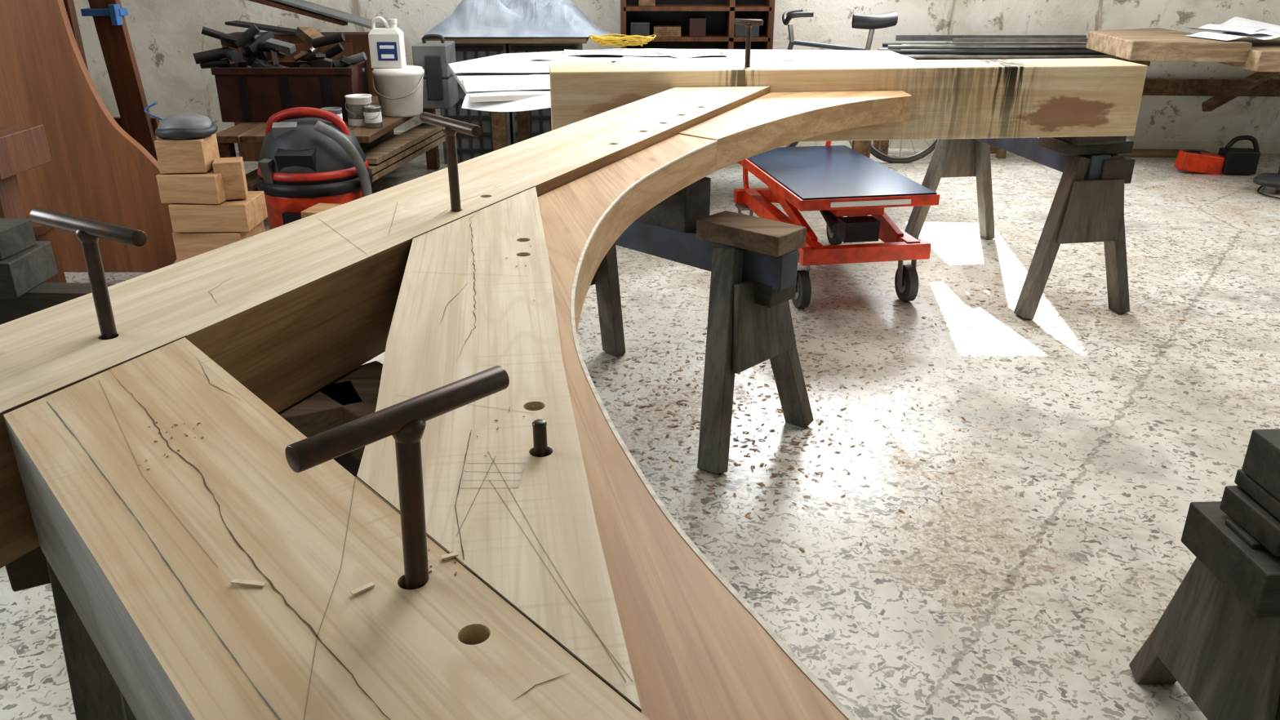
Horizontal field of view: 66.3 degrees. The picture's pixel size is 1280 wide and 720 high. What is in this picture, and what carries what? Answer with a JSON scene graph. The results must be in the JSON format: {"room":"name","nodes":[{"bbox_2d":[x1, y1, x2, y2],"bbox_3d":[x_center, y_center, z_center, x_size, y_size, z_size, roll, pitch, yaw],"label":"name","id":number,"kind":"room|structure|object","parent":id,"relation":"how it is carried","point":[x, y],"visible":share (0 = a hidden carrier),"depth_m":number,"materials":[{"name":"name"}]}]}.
{"room":"carpentry workshop","nodes":[
{"label":"carpentry workshop","id":0,"kind":"room"},
{"bbox_2d":[0,137,1279,719],"bbox_3d":[0.000,0.394,2.992,11.000,0.138,12.400,0,23,0],"label":"floor","id":1,"kind":"structure","parent":0,"point":[925,646],"depth_m":3.21,"materials":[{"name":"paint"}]},
{"bbox_2d":[0,124,51,218],"bbox_3d":[-2.200,-0.334,3.443,0.300,0.925,0.300,0,23,0],"label":"wooden board","id":2,"kind":"object","parent":1,"relation":"on","point":[23,147],"visible":0.25,"depth_m":3.32,"materials":[{"name":"brown wood"}]},
{"bbox_2d":[26,215,66,282],"bbox_3d":[-2.700,-0.435,4.378,0.200,0.380,0.200,-3,23,-8],"label":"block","id":3,"kind":"object","parent":1,"relation":"on","point":[42,232],"visible":0.2,"depth_m":4.38,"materials":[{"name":"brown wood"}]},
{"bbox_2d":[0,217,115,324],"bbox_3d":[-1.090,0.076,2.563,1.435,0.863,0.507,1,23,3],"label":"trestle","id":4,"kind":"object","parent":1,"relation":"on","point":[26,263],"visible":0.15,"depth_m":2.45,"materials":[{"name":"grey wood"}]},
{"bbox_2d":[0,0,177,271],"bbox_3d":[-2.970,-1.329,4.732,1.460,1.750,0.450,0,23,0],"label":"curved plywood template","id":5,"kind":"object","parent":1,"relation":"on","point":[96,171],"visible":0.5,"depth_m":4.63,"materials":[{"name":"brown wood"}]},
{"bbox_2d":[62,0,159,160],"bbox_3d":[-2.825,-1.623,5.103,0.468,2.009,0.167,3,23,6],"label":"wooden post","id":6,"kind":"object","parent":1,"relation":"on","point":[108,17],"visible":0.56,"depth_m":5.12,"materials":[{"name":"brown wood"}]},
{"bbox_2d":[4,360,382,719],"bbox_3d":[-0.640,0.467,1.686,0.660,0.827,0.507,-11,26,-25],"label":"trestle","id":7,"kind":"object","parent":1,"relation":"on","point":[95,694],"visible":0.16,"depth_m":1.44,"materials":[{"name":"black wood"}]},
{"bbox_2d":[154,133,267,262],"bbox_3d":[-1.958,-0.675,4.520,0.384,0.706,0.324,0,23,0],"label":"blocks","id":8,"kind":"object","parent":1,"relation":"on","point":[212,206],"visible":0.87,"depth_m":4.39},
{"bbox_2d":[144,102,217,139],"bbox_3d":[-2.031,-1.078,4.367,0.267,0.157,0.252,0,23,0],"label":"sander","id":9,"kind":"object","parent":8,"relation":"on","point":[184,125],"visible":1,"depth_m":4.30,"materials":[{"name":"grey plastic"}]},
{"bbox_2d":[222,0,394,161],"bbox_3d":[-2.418,-2.100,7.213,1.164,1.229,0.379,0,23,0],"label":"pile","id":10,"kind":"object","parent":1,"relation":"on","point":[355,42],"visible":0.18,"depth_m":7.02,"materials":[{"name":"black plastic"}]},
{"bbox_2d":[256,106,373,229],"bbox_3d":[-1.712,-0.971,5.192,0.631,0.731,0.636,0,23,0],"label":"vacuum","id":11,"kind":"object","parent":1,"relation":"on","point":[304,163],"visible":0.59,"depth_m":4.98,"materials":[{"name":"orange paint"}]},
{"bbox_2d":[300,203,342,218],"bbox_3d":[-1.460,-0.576,4.774,0.316,0.330,0.247,-2,23,-4],"label":"wood block","id":12,"kind":"object","parent":1,"relation":"on","point":[318,207],"visible":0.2,"depth_m":4.70,"materials":[{"name":"beige wood"}]},
{"bbox_2d":[215,95,445,191],"bbox_3d":[-1.882,-1.340,6.356,1.034,0.500,1.694,1,23,3],"label":"workbench","id":13,"kind":"object","parent":1,"relation":"on","point":[384,153],"visible":0.27,"depth_m":5.91,"materials":[{"name":"brown wood"}]},
{"bbox_2d":[192,24,368,122],"bbox_3d":[-2.175,-1.779,6.035,1.002,0.559,0.392,0,23,0],"label":"crate","id":14,"kind":"object","parent":13,"relation":"on","point":[255,89],"visible":0.93,"depth_m":5.91,"materials":[{"name":"dark red-brown stained wood"},{"name":"dark steel"},{"name":"brown wood"}]},
{"bbox_2d":[320,106,342,119],"bbox_3d":[-1.800,-1.406,5.718,0.125,0.120,0.139,0,23,0],"label":"tin","id":15,"kind":"object","parent":13,"relation":"on","point":[336,110],"visible":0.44,"depth_m":5.69,"materials":[{"name":"grey metal"}]},
{"bbox_2d":[344,93,372,126],"bbox_3d":[-1.680,-1.495,5.863,0.156,0.170,0.174,0,23,0],"label":"tin","id":16,"kind":"object","parent":13,"relation":"on","point":[354,103],"visible":0.84,"depth_m":5.81,"materials":[{"name":"white plastic"}]},
{"bbox_2d":[363,105,382,128],"bbox_3d":[-1.580,-1.438,5.793,0.104,0.120,0.116,0,23,0],"label":"tin","id":17,"kind":"object","parent":13,"relation":"on","point":[372,114],"visible":1,"depth_m":5.76,"materials":[{"name":"white metal"}]},
{"bbox_2d":[372,65,424,117],"bbox_3d":[-1.520,-1.700,6.196,0.328,0.288,0.344,0,23,0],"label":"plastic bucket","id":18,"kind":"object","parent":13,"relation":"on","point":[399,91],"visible":0.96,"depth_m":6.10,"materials":[{"name":"white plastic"}]},
{"bbox_2d":[368,16,406,67],"bbox_3d":[-1.580,-1.983,6.108,0.190,0.300,0.136,0,23,0],"label":"jerrycan","id":19,"kind":"object","parent":18,"relation":"on","point":[386,45],"visible":1,"depth_m":6.06,"materials":[{"name":"white plastic"}]},
{"bbox_2d":[412,34,458,108],"bbox_3d":[-1.360,-1.929,6.519,0.228,0.457,0.359,0,23,0],"label":"tool case","id":20,"kind":"object","parent":13,"relation":"on","point":[440,86],"visible":0.89,"depth_m":6.39,"materials":[{"name":"plastic"}]},
{"bbox_2d":[422,36,589,164],"bbox_3d":[-0.950,-1.933,7.240,1.150,0.900,0.500,0,23,0],"label":"crates","id":21,"kind":"object","parent":1,"relation":"on","point":[468,147],"visible":0.41,"depth_m":7.10,"materials":[{"name":"black plastic"}]},
{"bbox_2d":[421,0,610,36],"bbox_3d":[-0.878,-2.506,7.030,1.339,0.309,0.600,0,23,0],"label":"plastic sheet","id":22,"kind":"object","parent":21,"relation":"on","point":[470,18],"visible":0.96,"depth_m":6.87,"materials":[{"name":"clear plastic"}]},
{"bbox_2d":[448,48,916,157],"bbox_3d":[0.295,-1.327,5.873,2.910,0.854,2.350,0,23,0],"label":"table","id":23,"kind":"object","parent":1,"relation":"on","point":[500,84],"visible":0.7,"depth_m":5.91,"materials":[{"name":"white plastic"}]},
{"bbox_2d":[588,33,655,47],"bbox_3d":[-0.120,-2.163,6.633,0.458,0.077,0.169,0,23,0],"label":"cable","id":24,"kind":"object","parent":23,"relation":"on","point":[640,40],"visible":1,"depth_m":6.59,"materials":[{"name":"yellow plastic"}]},
{"bbox_2d":[620,0,774,49],"bbox_3d":[0.415,-2.351,7.329,1.110,1.600,0.370,0,23,0],"label":"shelf unit","id":25,"kind":"object","parent":1,"relation":"on","point":[674,24],"visible":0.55,"depth_m":7.22,"materials":[{"name":"brown wood"}]},
{"bbox_2d":[590,177,813,473],"bbox_3d":[0.061,-0.218,3.306,1.063,0.832,0.507,21,31,40],"label":"trestle","id":26,"kind":"object","parent":1,"relation":"on","point":[752,261],"visible":0.65,"depth_m":2.99,"materials":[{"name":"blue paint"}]},
{"bbox_2d":[733,141,939,307],"bbox_3d":[0.880,-0.817,4.727,0.620,0.806,1.212,-4,23,-9],"label":"table","id":27,"kind":"object","parent":1,"relation":"on","point":[836,181],"visible":0.81,"depth_m":4.37,"materials":[{"name":"orange paint"}]},
{"bbox_2d":[782,8,937,163],"bbox_3d":[1.405,-1.939,7.037,1.746,1.085,0.369,0,23,0],"label":"bicycle","id":28,"kind":"object","parent":1,"relation":"on","point":[871,22],"visible":0.24,"depth_m":6.95,"materials":[{"name":"grey metal"}]},
{"bbox_2d":[577,160,1279,710],"bbox_3d":[1.998,-0.365,4.690,3.530,0.004,7.460,16,28,33],"label":"wood shavings","id":29,"kind":"object","parent":1,"relation":"on","point":[762,484],"visible":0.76,"depth_m":3.39},
{"bbox_2d":[872,60,1150,158],"bbox_3d":[2.750,-1.912,7.423,1.950,0.720,0.300,0,23,0],"label":"rack","id":30,"kind":"object","parent":1,"relation":"on","point":[881,145],"visible":0.14,"depth_m":7.43,"materials":[{"name":"black metal"}]},
{"bbox_2d":[878,35,1117,59],"bbox_3d":[2.741,-2.313,7.240,1.914,0.160,0.241,0,23,0],"label":"metal bars","id":31,"kind":"object","parent":30,"relation":"on","point":[913,51],"visible":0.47,"depth_m":7.18,"materials":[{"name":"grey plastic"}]},
{"bbox_2d":[1086,27,1279,111],"bbox_3d":[4.125,-1.930,6.772,1.950,0.598,1.536,0,23,0],"label":"workbench","id":32,"kind":"object","parent":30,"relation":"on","point":[1262,56],"visible":0.74,"depth_m":6.58,"materials":[{"name":"brown wood"}]},
{"bbox_2d":[1185,16,1279,40],"bbox_3d":[4.096,-2.222,6.557,0.908,0.094,0.789,0,23,0],"label":"drawings","id":33,"kind":"object","parent":32,"relation":"on","point":[1235,28],"visible":1,"depth_m":6.54,"materials":[{"name":"white paper"}]},
{"bbox_2d":[904,136,1135,319],"bbox_3d":[1.800,-0.797,4.702,0.507,0.798,1.295,-4,23,-9],"label":"trestle","id":34,"kind":"object","parent":1,"relation":"on","point":[1087,206],"visible":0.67,"depth_m":4.17,"materials":[{"name":"blue paint"}]},
{"bbox_2d":[0,57,1147,719],"bbox_3d":[0.346,-0.343,2.253,2.251,0.270,4.637,6,24,13],"label":"frame","id":35,"kind":"object","parent":34,"relation":"on","point":[575,593],"visible":1,"depth_m":1.06,"materials":[{"name":"brown wood"}]},
{"bbox_2d":[29,207,146,339],"bbox_3d":[-0.731,-0.060,1.335,0.227,0.269,0.036,14,27,30],"label":"pin","id":36,"kind":"object","parent":35,"relation":"attached to","point":[88,232],"visible":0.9,"depth_m":1.30,"materials":[{"name":"black metal"}]},
{"bbox_2d":[284,365,509,589],"bbox_3d":[-0.182,0.159,0.812,0.029,0.274,0.194,19,30,38],"label":"pin","id":37,"kind":"object","parent":35,"relation":"attached to","point":[406,420],"visible":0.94,"depth_m":0.77,"materials":[{"name":"black metal"}]},
{"bbox_2d":[419,111,481,212],"bbox_3d":[-0.365,-0.329,1.936,0.030,0.293,0.207,-16,28,-34],"label":"pin","id":38,"kind":"object","parent":35,"relation":"attached to","point":[450,126],"visible":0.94,"depth_m":1.90,"materials":[{"name":"metal"}]},
{"bbox_2d":[532,418,547,457],"bbox_3d":[-0.104,0.121,1.041,0.016,0.124,0.016,0,23,0],"label":"pin","id":39,"kind":"object","parent":35,"relation":"in","point":[540,429],"visible":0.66,"depth_m":1.02,"materials":[{"name":"black metal"}]},
{"bbox_2d":[734,18,763,66],"bbox_3d":[0.407,-1.154,3.714,0.113,0.263,0.029,15,27,31],"label":"pin","id":40,"kind":"object","parent":35,"relation":"attached to","point":[748,23],"visible":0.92,"depth_m":3.68,"materials":[{"name":"metal"}]},
{"bbox_2d":[1128,428,1279,719],"bbox_3d":[1.590,0.467,1.849,1.070,0.705,0.505,-1,23,-2],"label":"trestle","id":41,"kind":"object","parent":1,"relation":"on","point":[1218,636],"visible":1,"depth_m":1.79,"materials":[{"name":"grey wood"}]},
{"bbox_2d":[1173,135,1260,174],"bbox_3d":[4.088,-1.444,6.919,0.530,0.279,0.150,2,23,5],"label":"chainsaw","id":42,"kind":"object","parent":1,"relation":"on","point":[1228,160],"visible":1,"depth_m":6.89,"materials":[{"name":"paint"}]},
{"bbox_2d":[1253,165,1279,199],"bbox_3d":[4.287,-1.196,6.292,0.527,0.285,0.432,0,23,0],"label":"saw","id":43,"kind":"object","parent":1,"relation":"on","point":[1270,182],"visible":1,"depth_m":6.37,"materials":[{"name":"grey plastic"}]},
{"bbox_2d":[73,0,1279,142],"bbox_3d":[0.107,-3.404,7.379,11.000,3.500,0.200,2,23,4],"label":"wall","id":44,"kind":"structure","parent":0,"point":[165,35],"depth_m":7.58,"materials":[{"name":"paint"}]},
{"bbox_2d":[155,128,1279,153],"bbox_3d":[-0.001,-1.788,7.948,10.400,0.080,0.030,2,23,4],"label":"baseboard","id":45,"kind":"structure","parent":44,"relation":"attached to","point":[1211,147],"depth_m":7.66,"materials":[{"name":"paint"}]}
]}

